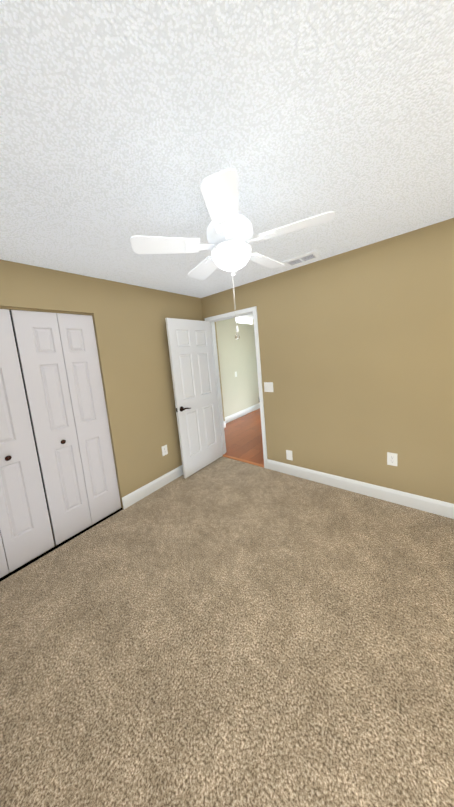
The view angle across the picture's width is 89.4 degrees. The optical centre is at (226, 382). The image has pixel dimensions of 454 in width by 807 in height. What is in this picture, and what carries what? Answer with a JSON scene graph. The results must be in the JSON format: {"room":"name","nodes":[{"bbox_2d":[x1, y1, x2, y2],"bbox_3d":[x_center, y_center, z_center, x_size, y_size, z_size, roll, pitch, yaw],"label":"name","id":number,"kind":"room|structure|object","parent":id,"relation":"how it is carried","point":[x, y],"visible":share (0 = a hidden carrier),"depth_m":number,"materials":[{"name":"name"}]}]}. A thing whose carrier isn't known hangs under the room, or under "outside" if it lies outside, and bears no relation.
{"room":"empty bedroom","nodes":[
{"label":"empty bedroom","id":0,"kind":"room"},
{"bbox_2d":[0,311,48,532],"bbox_3d":[-2.191,0.261,2.349,0.060,2.400,1.700,0,9,39],"label":"wall","id":1,"kind":"structure","parent":0,"point":[29,410],"depth_m":2.42,"materials":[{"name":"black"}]},
{"bbox_2d":[0,509,118,577],"bbox_3d":[-1.842,1.474,2.296,0.680,0.050,1.700,0,9,39],"label":"floor","id":2,"kind":"structure","parent":0,"point":[53,539],"depth_m":2.15,"materials":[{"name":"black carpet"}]},
{"bbox_2d":[0,259,202,508],"bbox_3d":[-1.321,0.190,2.297,0.120,2.400,3.220,0,9,39],"label":"wall","id":3,"kind":"structure","parent":0,"point":[129,323],"depth_m":2.51,"materials":[{"name":"beige paint"}]},
{"bbox_2d":[0,534,8,577],"bbox_3d":[-1.892,0.503,1.571,0.032,2.030,0.293,0,9,40],"label":"closet door","id":4,"kind":"structure","parent":3,"relation":"in","point":[4,570],"depth_m":1.76,"materials":[{"name":"white wood"}]},
{"bbox_2d":[0,309,54,571],"bbox_3d":[-1.695,0.460,1.789,0.066,2.030,0.293,0,8,38],"label":"closet door","id":5,"kind":"structure","parent":3,"relation":"in","point":[26,530],"depth_m":1.82,"materials":[{"name":"white wood"}]},
{"bbox_2d":[0,307,91,315],"bbox_3d":[-1.718,-0.577,1.810,0.066,0.014,1.200,0,9,39],"label":"trim","id":6,"kind":"structure","parent":3,"relation":"attached to","point":[22,309],"depth_m":1.95,"materials":[{"name":"beige paint"}]},
{"bbox_2d":[11,310,91,544],"bbox_3d":[-1.505,0.416,2.023,0.066,2.030,0.293,0,9,40],"label":"closet door","id":7,"kind":"structure","parent":3,"relation":"in","point":[39,345],"depth_m":2.01,"materials":[{"name":"white wood"}]},
{"bbox_2d":[56,313,120,523],"bbox_3d":[-1.334,0.373,2.263,0.032,2.030,0.293,0,8,38],"label":"closet door","id":8,"kind":"structure","parent":3,"relation":"in","point":[81,357],"depth_m":2.24,"materials":[{"name":"white wood"}]},
{"bbox_2d":[122,465,182,508],"bbox_3d":[-0.642,1.190,3.041,0.014,0.130,1.520,0,9,39],"label":"baseboard","id":9,"kind":"structure","parent":3,"relation":"attached to","point":[128,500],"depth_m":2.72,"materials":[{"name":"white wood"}]},
{"bbox_2d":[162,445,167,455],"bbox_3d":[-0.778,0.855,2.875,0.008,0.124,0.079,0,9,39],"label":"outlet","id":10,"kind":"object","parent":3,"relation":"attached to","point":[164,450],"visible":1,"depth_m":2.87,"materials":[{"name":"white plastic"}]},
{"bbox_2d":[214,322,224,420],"bbox_3d":[-0.522,-0.167,4.484,0.180,2.460,1.007,0,9,39],"label":"wall","id":11,"kind":"structure","parent":0,"point":[219,372],"depth_m":4.79,"materials":[{"name":"beige paint"}]},
{"bbox_2d":[0,456,453,806],"bbox_3d":[0.198,1.400,1.386,3.400,0.050,3.112,0,9,39],"label":"floor carpet","id":12,"kind":"object","parent":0,"point":[222,631],"visible":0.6,"depth_m":1.19,"materials":[{"name":"beige carpet"}]},
{"bbox_2d":[0,0,453,297],"bbox_3d":[-0.324,-1.031,1.263,4.320,0.080,3.220,0,9,39],"label":"ceiling","id":13,"kind":"structure","parent":0,"point":[122,122],"depth_m":0.87,"materials":[{"name":"white paint"}]},
{"bbox_2d":[130,168,334,339],"bbox_3d":[0.056,-0.636,1.304,1.011,0.778,0.982,0,9,39],"label":"ceiling fan","id":14,"kind":"object","parent":13,"relation":"hanging from","point":[229,233],"visible":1,"depth_m":1.17,"materials":[{"name":"white"}]},
{"bbox_2d":[281,250,321,267],"bbox_3d":[0.727,-1.193,2.242,0.330,0.010,0.220,0,9,39],"label":"ceiling vent","id":15,"kind":"object","parent":13,"relation":"in","point":[303,258],"visible":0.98,"depth_m":2.23,"materials":[{"name":"white metal"}]},
{"bbox_2d":[216,318,259,416],"bbox_3d":[0.379,-0.406,5.842,0.120,2.460,2.273,0,9,39],"label":"wall","id":16,"kind":"structure","parent":0,"point":[240,391],"depth_m":5.59,"materials":[{"name":"beige paint"}]},
{"bbox_2d":[224,403,259,424],"bbox_3d":[0.533,0.740,5.933,0.015,0.145,2.273,0,9,39],"label":"baseboard","id":17,"kind":"structure","parent":16,"relation":"attached to","point":[232,417],"depth_m":5.71,"materials":[{"name":"white wood"}]},
{"bbox_2d":[224,408,263,464],"bbox_3d":[1.653,0.866,4.850,5.720,0.050,4.188,0,9,39],"label":"floor","id":18,"kind":"structure","parent":0,"point":[243,437],"depth_m":4.23,"materials":[{"name":"brown wood"}]},
{"bbox_2d":[223,454,263,466],"bbox_3d":[0.217,1.139,3.344,0.763,0.011,0.052,0,9,39],"label":"trim","id":19,"kind":"structure","parent":18,"relation":"on","point":[246,461],"depth_m":3.31,"materials":[{"name":"orange wood"}]},
{"bbox_2d":[237,314,252,318],"bbox_3d":[1.466,-1.640,4.600,5.720,0.080,4.080,0,9,39],"label":"ceiling","id":20,"kind":"structure","parent":0,"point":[250,316],"depth_m":5.82,"materials":[{"name":"white paint"}]},
{"bbox_2d":[201,218,453,503],"bbox_3d":[0.854,-0.115,2.654,4.220,2.540,0.120,0,9,39],"label":"wall","id":21,"kind":"structure","parent":0,"point":[356,346],"depth_m":2.19,"materials":[{"name":"beige paint"}]},
{"bbox_2d":[165,318,222,478],"bbox_3d":[-0.403,0.185,3.142,0.153,2.030,0.763,0,9,39],"label":"bedroom door","id":22,"kind":"structure","parent":21,"relation":"in","point":[190,345],"depth_m":3.08,"materials":[{"name":"white wood"}]},
{"bbox_2d":[205,306,267,468],"bbox_3d":[0.154,0.097,3.258,0.873,2.102,0.160,0,9,39],"label":"door frame","id":23,"kind":"structure","parent":21,"relation":"attached to","point":[247,310],"depth_m":3.05,"materials":[{"name":"white wood"}]},
{"bbox_2d":[264,382,272,391],"bbox_3d":[0.519,0.063,2.872,0.125,0.124,0.012,0,9,39],"label":"bedroom light switch","id":24,"kind":"object","parent":21,"relation":"attached to","point":[268,386],"visible":1,"depth_m":2.87,"materials":[{"name":"white plastic"}]},
{"bbox_2d":[286,450,292,460],"bbox_3d":[0.768,0.900,2.832,0.079,0.124,0.007,0,9,39],"label":"outlet plate","id":25,"kind":"object","parent":21,"relation":"attached to","point":[289,454],"visible":1,"depth_m":2.83,"materials":[{"name":"white plastic"}]},
{"bbox_2d":[267,459,453,518],"bbox_3d":[1.489,1.090,2.283,2.437,0.130,0.014,0,9,39],"label":"baseboard","id":26,"kind":"structure","parent":21,"relation":"attached to","point":[435,506],"depth_m":2.31,"materials":[{"name":"white wood"}]},
{"bbox_2d":[387,452,396,465],"bbox_3d":[1.557,0.727,2.163,0.079,0.124,0.008,0,9,39],"label":"outlet","id":27,"kind":"object","parent":21,"relation":"attached to","point":[392,459],"visible":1,"depth_m":2.16,"materials":[{"name":"white plastic"}]}
]}

